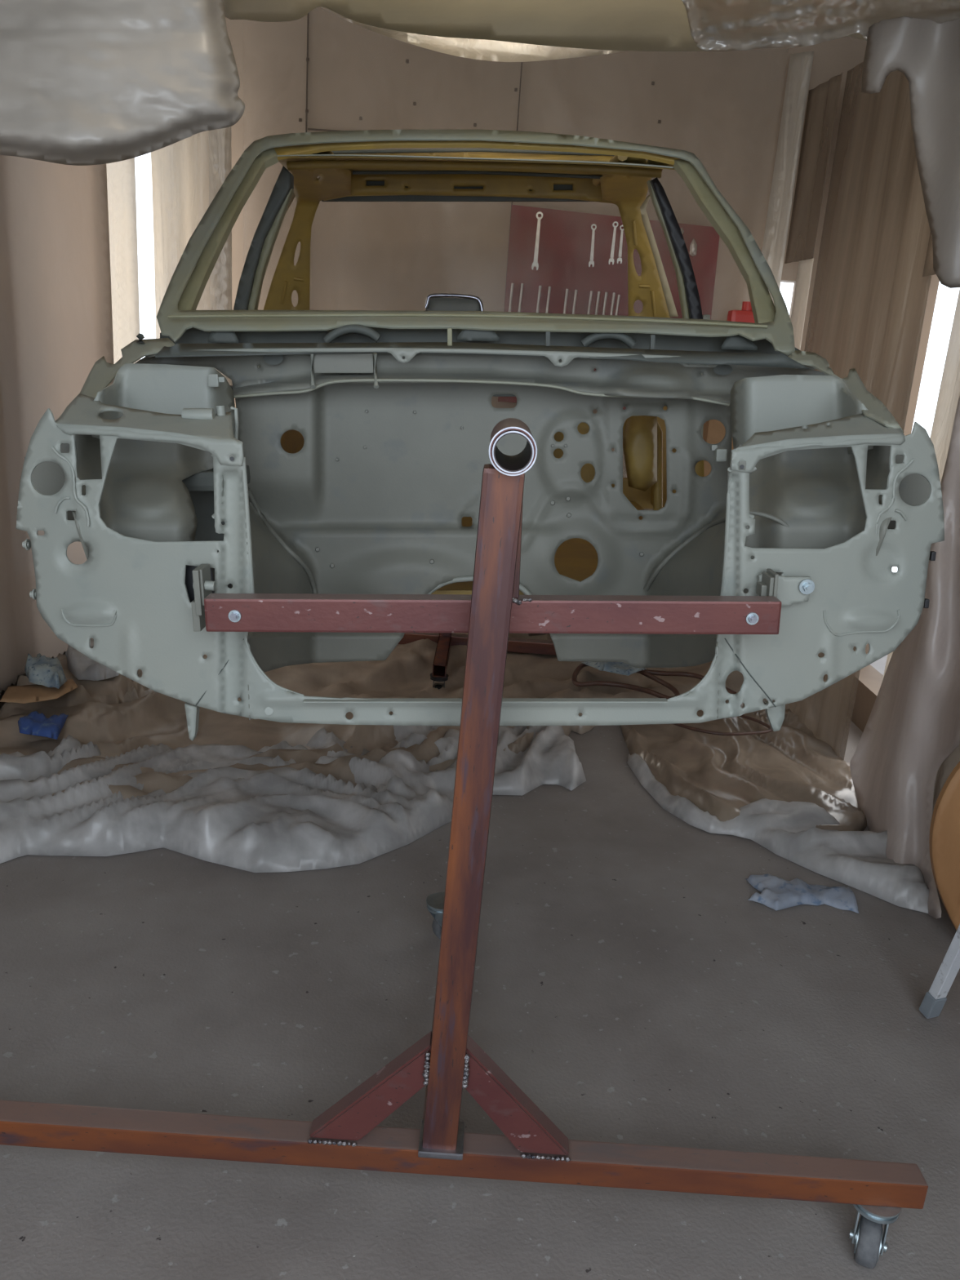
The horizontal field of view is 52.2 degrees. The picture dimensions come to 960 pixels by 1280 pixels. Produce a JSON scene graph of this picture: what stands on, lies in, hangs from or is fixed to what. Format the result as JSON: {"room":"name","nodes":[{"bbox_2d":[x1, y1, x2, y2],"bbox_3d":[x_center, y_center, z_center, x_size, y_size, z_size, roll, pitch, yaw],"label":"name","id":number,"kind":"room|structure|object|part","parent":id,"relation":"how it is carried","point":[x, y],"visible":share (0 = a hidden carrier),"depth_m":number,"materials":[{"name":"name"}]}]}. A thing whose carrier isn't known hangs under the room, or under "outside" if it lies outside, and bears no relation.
{"room":"auto repair garage","nodes":[
{"label":"auto repair garage","id":0,"kind":"room"},
{"bbox_2d":[0,654,959,1279],"bbox_3d":[-0.075,1.074,1.869,6.400,0.100,9.000,4,16,0],"label":"floor","id":1,"kind":"structure","parent":0,"point":[628,980],"depth_m":2.26,"materials":[{"name":"concrete"}]},
{"bbox_2d":[0,155,114,693],"bbox_3d":[-1.909,-0.854,3.178,0.284,2.570,2.291,6,16,8],"label":"curtain","id":2,"kind":"object","parent":1,"relation":"on","point":[56,317],"visible":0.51,"depth_m":4.04,"materials":[{"name":"beige fabric"}]},
{"bbox_2d":[106,157,140,364],"bbox_3d":[-1.585,-1.154,4.302,0.032,2.570,0.202,16,20,37],"label":"curtain","id":3,"kind":"object","parent":1,"relation":"on","point":[121,175],"visible":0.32,"depth_m":4.19,"materials":[{"name":"beige fabric"}]},
{"bbox_2d":[151,130,209,338],"bbox_3d":[-1.375,-1.289,4.659,0.361,2.680,0.049,-10,21,-41],"label":"curtain","id":4,"kind":"object","parent":1,"relation":"on","point":[180,170],"visible":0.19,"depth_m":4.43,"materials":[{"name":"beige fabric"}]},
{"bbox_2d":[208,126,232,385],"bbox_3d":[-1.233,-1.180,4.676,0.102,2.480,0.030,-1,17,-16],"label":"curtain","id":5,"kind":"object","parent":1,"relation":"on","point":[220,140],"visible":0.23,"depth_m":4.43,"materials":[{"name":"beige fabric"}]},
{"bbox_2d":[0,724,586,872],"bbox_3d":[-0.669,0.460,3.394,2.469,0.150,1.101,-3,17,-23],"label":"film","id":6,"kind":"object","parent":1,"relation":"on","point":[278,820],"visible":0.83,"depth_m":3.12,"materials":[{"name":"white plastic"}]},
{"bbox_2d":[0,632,774,799],"bbox_3d":[-0.190,0.284,4.030,3.383,0.202,2.359,4,16,0],"label":"tarp","id":7,"kind":"object","parent":1,"relation":"on","point":[118,714],"visible":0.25,"depth_m":3.89,"materials":[{"name":"plastic"}]},
{"bbox_2d":[0,679,78,703],"bbox_3d":[-1.683,0.193,3.737,0.293,0.014,0.208,-8,20,-36],"label":"cardboard sheet","id":8,"kind":"object","parent":7,"relation":"on","point":[24,694],"visible":0.88,"depth_m":3.71,"materials":[{"name":"brown cardboard"}]},
{"bbox_2d":[24,653,66,688],"bbox_3d":[-1.704,0.106,3.833,0.132,0.072,0.378,-6,19,-31],"label":"rag","id":9,"kind":"object","parent":8,"relation":"on","point":[48,672],"visible":1,"depth_m":3.76,"materials":[{"name":"grey fabric"}]},
{"bbox_2d":[17,711,68,739],"bbox_3d":[-1.576,0.296,3.499,0.164,0.032,0.246,0,16,-13],"label":"cloth","id":10,"kind":"object","parent":7,"relation":"on","point":[35,723],"visible":1,"depth_m":3.46,"materials":[{"name":"blue fabric"}]},
{"bbox_2d":[65,639,119,680],"bbox_3d":[-1.692,0.058,4.232,0.191,0.086,0.538,-6,19,-31],"label":"plastic bag","id":11,"kind":"object","parent":7,"relation":"on","point":[82,668],"visible":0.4,"depth_m":4.07,"materials":[{"name":"grey plastic"}]},
{"bbox_2d":[581,661,646,675],"bbox_3d":[0.610,0.109,4.504,0.250,0.032,0.203,17,21,39],"label":"cloth","id":12,"kind":"object","parent":7,"relation":"on","point":[620,668],"visible":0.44,"depth_m":4.45,"materials":[{"name":"grey fabric"}]},
{"bbox_2d":[571,662,736,698],"bbox_3d":[0.771,0.191,4.348,0.719,0.021,0.408,7,16,10],"label":"hose","id":13,"kind":"object","parent":7,"relation":"on","point":[649,673],"visible":0.66,"depth_m":4.29,"materials":[{"name":"brown rubber"}]},
{"bbox_2d":[0,417,928,1268],"bbox_3d":[-0.144,0.246,1.984,1.946,1.415,1.005,4,16,0],"label":"stand","id":14,"kind":"object","parent":1,"relation":"on","point":[531,1148],"visible":1,"depth_m":1.68,"materials":[{"name":"metal"}]},
{"bbox_2d":[228,609,241,622],"bbox_3d":[-0.386,-0.038,1.540,0.020,0.020,0.004,4,16,-1],"label":"bolt","id":15,"kind":"object","parent":14,"relation":"in","point":[234,615],"depth_m":1.54,"materials":[{"name":"metal"}]},
{"bbox_3d":[-0.073,0.780,2.184,0.050,0.052,0.887,4,16,0],"label":"leg","id":16,"kind":"part","parent":14,"relation":"part of","materials":[{"name":"red metal"}]},
{"bbox_3d":[-0.018,0.317,1.562,0.086,1.181,0.060,4,16,0],"label":"post","id":17,"kind":"part","parent":14,"relation":"part of","materials":[{"name":"red metal"}]},
{"bbox_2d":[16,129,944,741],"bbox_3d":[-0.015,-0.761,2.639,1.758,1.382,2.433,4,16,0],"label":"car","id":18,"kind":"object","parent":14,"relation":"on","point":[350,457],"visible":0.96,"depth_m":2.10,"materials":[{"name":"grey painted metal"}]},
{"bbox_3d":[-0.729,-0.521,1.917,0.126,0.150,0.511,4,16,0],"label":"wing rail","id":19,"kind":"part","parent":18,"relation":"part of","materials":[{"name":"grey metal"}]},
{"bbox_3d":[-0.507,-0.100,1.740,0.108,0.097,0.122,4,16,0],"label":"rail","id":20,"kind":"part","parent":18,"relation":"part of","materials":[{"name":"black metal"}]},
{"bbox_3d":[-0.540,-0.329,1.986,0.123,0.046,0.142,4,16,0],"label":"chassis rail","id":21,"kind":"part","parent":18,"relation":"part of","materials":[{"name":"grey metal"}]},
{"bbox_3d":[-0.573,-0.684,2.188,0.067,0.041,0.004,4,16,-1],"label":"hinge plate","id":22,"kind":"part","parent":18,"relation":"part of","materials":[{"name":"grey metal"}]},
{"bbox_3d":[-0.285,-0.579,2.050,0.127,0.048,0.012,4,16,-1],"label":"cowl plate","id":23,"kind":"part","parent":18,"relation":"part of","materials":[{"name":"grey metal"}]},
{"bbox_3d":[-0.094,-1.261,3.732,0.211,0.082,0.020,4,16,-1],"label":"striker plate","id":24,"kind":"part","parent":18,"relation":"part of","materials":[{"name":"grey metal"}]},
{"bbox_3d":[0.002,-0.983,2.375,1.421,0.600,0.664,4,16,0],"label":"windscreen frame","id":25,"kind":"part","parent":18,"relation":"part of","materials":[{"name":"metal"}]},
{"bbox_3d":[-0.003,-0.685,2.188,0.095,0.038,0.004,4,16,-1],"label":"hinge plate","id":26,"kind":"part","parent":18,"relation":"part of","materials":[{"name":"grey metal"}]},
{"bbox_3d":[0.005,-0.679,2.262,1.488,0.145,0.003,4,16,-1],"label":"scuttle panel","id":27,"kind":"part","parent":18,"relation":"part of","materials":[{"name":"grey metal"}]},
{"bbox_3d":[-0.002,-0.123,1.669,1.610,0.580,0.131,4,16,0],"label":"panel","id":28,"kind":"part","parent":18,"relation":"part of","materials":[{"name":"grey metal"}]},
{"bbox_2d":[155,342,808,368],"bbox_3d":[-0.003,-0.599,2.071,1.359,0.092,0.177,4,16,0],"label":"panel","id":29,"kind":"object","parent":18,"relation":"attached to","point":[386,355],"depth_m":2.07,"materials":[{"name":"grey metal"}]},
{"bbox_3d":[0.000,-0.586,3.910,1.444,0.215,0.040,4,16,-1],"label":"tail panel","id":30,"kind":"part","parent":18,"relation":"part of","materials":[{"name":"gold metal"}]},
{"bbox_3d":[0.740,-0.808,3.571,0.069,0.694,0.590,4,16,-1],"label":"quarter panel","id":31,"kind":"part","parent":18,"relation":"part of","materials":[{"name":"grey metal"}]},
{"bbox_3d":[0.583,-0.667,2.193,0.082,0.037,0.004,4,16,-1],"label":"hinge plate","id":32,"kind":"part","parent":18,"relation":"part of","materials":[{"name":"grey metal"}]},
{"bbox_3d":[0.660,-0.224,2.739,0.128,0.157,0.910,4,16,-1],"label":"sill","id":33,"kind":"part","parent":18,"relation":"part of","materials":[{"name":"grey metal"}]},
{"bbox_3d":[0.507,-0.083,1.637,0.090,0.056,0.008,4,16,-1],"label":"mount plate","id":34,"kind":"part","parent":18,"relation":"part of","materials":[{"name":"grey metal"}]},
{"bbox_3d":[0.692,-0.484,1.871,0.119,0.134,0.464,4,16,0],"label":"wing rail","id":35,"kind":"part","parent":18,"relation":"part of","materials":[{"name":"grey metal"}]},
{"bbox_3d":[0.039,-0.167,1.528,0.057,0.206,0.050,4,16,0],"label":"turning arm","id":36,"kind":"part","parent":14,"relation":"part of"},
{"bbox_2d":[745,612,758,624],"bbox_3d":[0.428,-0.034,1.542,0.020,0.020,0.004,4,16,-1],"label":"bolt","id":37,"kind":"object","parent":14,"relation":"in","point":[751,618],"depth_m":1.54,"materials":[{"name":"metal"}]},
{"bbox_2d":[398,632,555,689],"bbox_3d":[-0.142,-0.419,4.462,1.300,1.325,0.571,4,16,0],"label":"stand","id":38,"kind":"object","parent":1,"relation":"on","point":[444,641],"visible":0.17,"depth_m":4.80,"materials":[{"name":"red metal"}]},
{"bbox_3d":[-0.132,-0.570,4.672,0.060,1.150,0.060,4,16,0],"label":"post","id":39,"kind":"part","parent":38,"relation":"part of","materials":[{"name":"red metal"}]},
{"bbox_2d":[702,419,733,662],"bbox_3d":[1.166,-0.537,4.816,0.260,1.531,0.200,4,16,0],"label":"storage box","id":40,"kind":"object","parent":1,"relation":"on","point":[713,431],"visible":0.02,"depth_m":4.60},
{"bbox_2d":[726,301,755,323],"bbox_3d":[1.228,-1.417,4.564,0.160,0.300,0.100,4,16,0],"label":"jerrycan","id":41,"kind":"object","parent":40,"relation":"on","point":[745,314],"visible":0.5,"depth_m":4.50,"materials":[{"name":"red plastic"}]},
{"bbox_2d":[620,701,867,831],"bbox_3d":[1.052,0.406,4.085,0.887,0.103,1.617,4,16,0],"label":"film","id":42,"kind":"object","parent":1,"relation":"on","point":[721,775],"visible":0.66,"depth_m":3.81,"materials":[{"name":"plastic"}]},
{"bbox_2d":[672,714,773,735],"bbox_3d":[0.984,0.348,3.962,0.391,0.014,0.219,-4,18,-26],"label":"cable","id":43,"kind":"object","parent":42,"relation":"on","point":[770,730],"visible":0.84,"depth_m":3.91,"materials":[{"name":"black rubber"}]},
{"bbox_2d":[626,752,928,913],"bbox_3d":[0.988,0.592,3.423,1.309,0.103,0.424,17,20,38],"label":"film","id":44,"kind":"object","parent":1,"relation":"on","point":[857,860],"visible":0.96,"depth_m":3.20,"materials":[{"name":"white plastic"}]},
{"bbox_2d":[761,51,813,305],"bbox_3d":[1.335,-1.226,4.755,0.109,2.890,0.030,14,19,31],"label":"curtain","id":45,"kind":"object","parent":1,"relation":"on","point":[800,64],"visible":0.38,"depth_m":4.48,"materials":[{"name":"beige fabric"}]},
{"bbox_2d":[745,873,858,913],"bbox_3d":[0.970,0.762,2.963,0.337,0.032,0.197,4,16,0],"label":"rag","id":46,"kind":"object","parent":1,"relation":"on","point":[777,893],"visible":1,"depth_m":2.94,"materials":[{"name":"blue fabric"}]},
{"bbox_2d":[785,62,931,759],"bbox_3d":[1.499,-0.926,4.023,0.022,2.740,0.911,1,16,-9],"label":"curtain","id":47,"kind":"object","parent":1,"relation":"on","point":[870,295],"visible":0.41,"depth_m":3.87,"materials":[{"name":"brown fabric"}]},
{"bbox_2d":[784,71,843,263],"bbox_3d":[1.473,-2.068,4.341,0.021,0.730,0.305,1,16,-9],"label":"curtain","id":48,"kind":"object","parent":47,"relation":"attached to","point":[823,100],"visible":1,"depth_m":4.34,"materials":[{"name":"brown fabric"}]},
{"bbox_2d":[790,257,813,350],"bbox_3d":[1.391,-0.731,4.643,0.027,2.010,0.143,1,16,-9],"label":"curtain","id":49,"kind":"object","parent":48,"relation":"hanging from","point":[802,286],"visible":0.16,"depth_m":4.42,"materials":[{"name":"beige fabric"}]},
{"bbox_2d":[922,232,935,276],"bbox_3d":[1.587,-1.642,3.233,0.006,0.820,0.220,4,16,-1],"label":"curtain","id":50,"kind":"object","parent":47,"relation":"attached to","point":[928,270],"visible":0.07,"depth_m":3.41,"materials":[{"name":"brown fabric"}]},
{"bbox_2d":[849,395,959,918],"bbox_3d":[1.405,-0.085,2.999,0.096,1.693,0.892,4,16,0],"label":"plastic sheet","id":51,"kind":"object","parent":1,"relation":"on","point":[913,726],"visible":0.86,"depth_m":3.07,"materials":[{"name":"plastic"}]},
{"bbox_2d":[882,288,959,810],"bbox_3d":[1.571,-0.546,2.991,0.072,2.590,0.871,4,16,0],"label":"curtain","id":52,"kind":"object","parent":1,"relation":"on","point":[949,389],"visible":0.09,"depth_m":3.30,"materials":[{"name":"white fabric"}]},
{"bbox_2d":[919,924,959,1018],"bbox_3d":[1.155,0.691,2.326,0.040,0.533,0.129,-3,17,-22],"label":"trestle","id":53,"kind":"object","parent":1,"relation":"on","point":[932,1004],"visible":1,"depth_m":2.38,"materials":[{"name":"white paint"}]},
{"bbox_3d":[1.160,0.664,2.311,0.034,0.471,0.115,-3,17,-22],"label":"leg","id":54,"kind":"part","parent":53,"relation":"part of","materials":[{"name":"white paint"}]},
{"bbox_2d":[928,761,959,930],"bbox_3d":[1.424,0.527,2.649,0.409,0.846,0.018,4,16,0],"label":"seat","id":55,"kind":"object","parent":1,"relation":"on","point":[944,828],"visible":0.98,"depth_m":2.65,"materials":[{"name":"orange wood"}]},
{"bbox_2d":[225,6,866,510],"bbox_3d":[-0.022,-1.483,4.882,4.050,3.150,0.100,4,16,0],"label":"wall","id":56,"kind":"structure","parent":0,"point":[724,108],"depth_m":4.56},
{"bbox_2d":[305,12,522,311],"bbox_3d":[-0.333,-2.188,4.630,0.990,1.700,0.010,4,16,0],"label":"trim","id":57,"kind":"structure","parent":56,"relation":"attached to","point":[308,15],"depth_m":4.54,"materials":[{"name":"brown wood"}]},
{"bbox_2d":[298,57,661,126],"bbox_3d":[0.003,-2.501,4.534,1.683,0.289,0.006,4,16,0],"label":"screws","id":58,"kind":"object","parent":56,"relation":"attached to","point":[406,60],"depth_m":4.54,"materials":[{"name":"black metal"}]},
{"bbox_2d":[497,204,719,409],"bbox_3d":[0.625,-1.591,4.768,1.014,0.907,0.025,4,16,0],"label":"board","id":59,"kind":"object","parent":56,"relation":"attached to","point":[565,240],"visible":0.5,"depth_m":4.69,"materials":[{"name":"red wood"}]},
{"bbox_2d":[508,283,514,311],"bbox_3d":[0.147,-1.623,4.747,0.019,0.200,0.016,-3,17,-22],"label":"shaft","id":60,"kind":"object","parent":59,"relation":"attached to","point":[512,284],"visible":0.57,"depth_m":4.73,"materials":[{"name":"metal"}]},
{"bbox_2d":[517,283,524,312],"bbox_3d":[0.194,-1.623,4.746,0.019,0.200,0.016,-3,17,-22],"label":"shaft","id":61,"kind":"object","parent":59,"relation":"attached to","point":[522,284],"visible":0.57,"depth_m":4.73,"materials":[{"name":"metal"}]},
{"bbox_2d":[531,211,542,270],"bbox_3d":[0.273,-1.899,4.666,0.035,0.259,0.011,4,16,0],"label":"wrench","id":62,"kind":"object","parent":59,"relation":"attached to","point":[535,263],"visible":1,"depth_m":4.67,"materials":[{"name":"metal"}]},
{"bbox_2d":[536,285,542,312],"bbox_3d":[0.281,-1.612,4.748,0.019,0.200,0.016,-3,17,-22],"label":"shaft","id":63,"kind":"object","parent":59,"relation":"attached to","point":[540,286],"visible":0.57,"depth_m":4.73,"materials":[{"name":"metal"}]},
{"bbox_2d":[545,286,551,313],"bbox_3d":[0.326,-1.608,4.748,0.019,0.200,0.016,-3,17,-22],"label":"shaft","id":64,"kind":"object","parent":59,"relation":"attached to","point":[549,287],"visible":0.57,"depth_m":4.73,"materials":[{"name":"metal"}]},
{"bbox_2d":[563,288,568,313],"bbox_3d":[0.410,-1.597,4.750,0.019,0.200,0.016,-3,17,-22],"label":"shaft","id":65,"kind":"object","parent":59,"relation":"attached to","point":[566,290],"visible":0.57,"depth_m":4.73,"materials":[{"name":"metal"}]},
{"bbox_2d":[572,289,577,314],"bbox_3d":[0.454,-1.593,4.750,0.019,0.200,0.016,-3,17,-22],"label":"shaft","id":66,"kind":"object","parent":59,"relation":"attached to","point":[575,291],"visible":0.57,"depth_m":4.73,"materials":[{"name":"metal"}]},
{"bbox_2d":[586,290,592,314],"bbox_3d":[0.527,-1.587,4.750,0.019,0.200,0.016,-3,17,-22],"label":"shaft","id":67,"kind":"object","parent":59,"relation":"attached to","point":[591,291],"visible":0.57,"depth_m":4.73,"materials":[{"name":"metal"}]},
{"bbox_2d":[588,223,596,266],"bbox_3d":[0.537,-1.878,4.667,0.031,0.191,0.011,4,16,0],"label":"wrench","id":68,"kind":"object","parent":59,"relation":"attached to","point":[591,261],"visible":1,"depth_m":4.67,"materials":[{"name":"metal"}]},
{"bbox_2d":[595,291,600,315],"bbox_3d":[0.564,-1.585,4.750,0.019,0.200,0.016,-3,17,-22],"label":"shaft","id":69,"kind":"object","parent":59,"relation":"attached to","point":[598,292],"visible":0.57,"depth_m":4.73,"materials":[{"name":"metal"}]},
{"bbox_2d":[602,292,608,315],"bbox_3d":[0.599,-1.581,4.750,0.019,0.200,0.016,-3,17,-22],"label":"shaft","id":70,"kind":"object","parent":59,"relation":"attached to","point":[606,293],"visible":0.57,"depth_m":4.73,"materials":[{"name":"metal"}]},
{"bbox_2d":[609,292,615,315],"bbox_3d":[0.637,-1.579,4.750,0.019,0.200,0.016,-3,17,-22],"label":"shaft","id":71,"kind":"object","parent":59,"relation":"attached to","point":[614,293],"visible":0.57,"depth_m":4.73,"materials":[{"name":"metal"}]},
{"bbox_2d":[608,221,618,264],"bbox_3d":[0.635,-1.888,4.662,0.028,0.191,0.011,4,16,0],"label":"wrench","id":72,"kind":"object","parent":59,"relation":"attached to","point":[611,260],"visible":1,"depth_m":4.66,"materials":[{"name":"metal"}]},
{"bbox_2d":[615,294,620,315],"bbox_3d":[0.661,-1.570,4.752,0.019,0.200,0.016,-3,17,-22],"label":"shaft","id":73,"kind":"object","parent":59,"relation":"attached to","point":[619,295],"visible":0.57,"depth_m":4.73,"materials":[{"name":"metal"}]},
{"bbox_2d":[617,225,623,263],"bbox_3d":[0.671,-1.883,4.662,0.026,0.171,0.011,4,16,0],"label":"wrench","id":74,"kind":"object","parent":59,"relation":"attached to","point":[619,259],"visible":0.82,"depth_m":4.66,"materials":[{"name":"metal"}]},
{"bbox_2d":[688,238,697,256],"bbox_3d":[1.016,-1.867,4.659,0.032,0.079,0.012,4,16,0],"label":"pliers","id":75,"kind":"object","parent":59,"relation":"attached to","point":[693,246],"visible":1,"depth_m":4.65,"materials":[{"name":"metal"}]},
{"bbox_2d":[680,0,959,51],"bbox_3d":[0.864,-1.389,2.110,0.908,0.050,1.537,11,17,23],"label":"film","id":76,"kind":"object","parent":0,"point":[715,25],"visible":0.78,"depth_m":2.30,"materials":[{"name":"plastic"}]},
{"bbox_2d":[223,0,866,51],"bbox_3d":[0.461,-1.460,2.106,2.369,0.061,1.490,4,16,0],"label":"film","id":77,"kind":"object","parent":76,"relation":"on","point":[637,25],"visible":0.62,"depth_m":2.58,"materials":[{"name":"beige plastic"}]},
{"bbox_2d":[0,0,244,165],"bbox_3d":[-0.706,-1.113,1.532,0.658,0.771,0.335,6,16,8],"label":"film","id":78,"kind":"object","parent":77,"relation":"hanging from","point":[83,82],"visible":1,"depth_m":1.51,"materials":[{"name":"plastic"}]},
{"bbox_2d":[320,6,629,62],"bbox_3d":[0.003,-1.837,2.962,1.003,0.147,0.076,4,16,0],"label":"film","id":79,"kind":"object","parent":77,"relation":"hanging from","point":[476,49],"visible":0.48,"depth_m":2.97,"materials":[{"name":"plastic"}]},
{"bbox_2d":[861,16,959,288],"bbox_3d":[1.101,-1.220,2.249,0.543,0.834,0.171,11,18,24],"label":"film","id":80,"kind":"object","parent":77,"relation":"hanging from","point":[926,51],"visible":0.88,"depth_m":2.31,"materials":[{"name":"plastic"}]},
{"bbox_2d":[851,274,939,732],"bbox_3d":[1.860,-0.433,1.686,0.150,3.150,6.550,4,16,0],"label":"wall","id":81,"kind":"structure","parent":0,"point":[870,680],"depth_m":4.42,"materials":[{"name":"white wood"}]}
]}

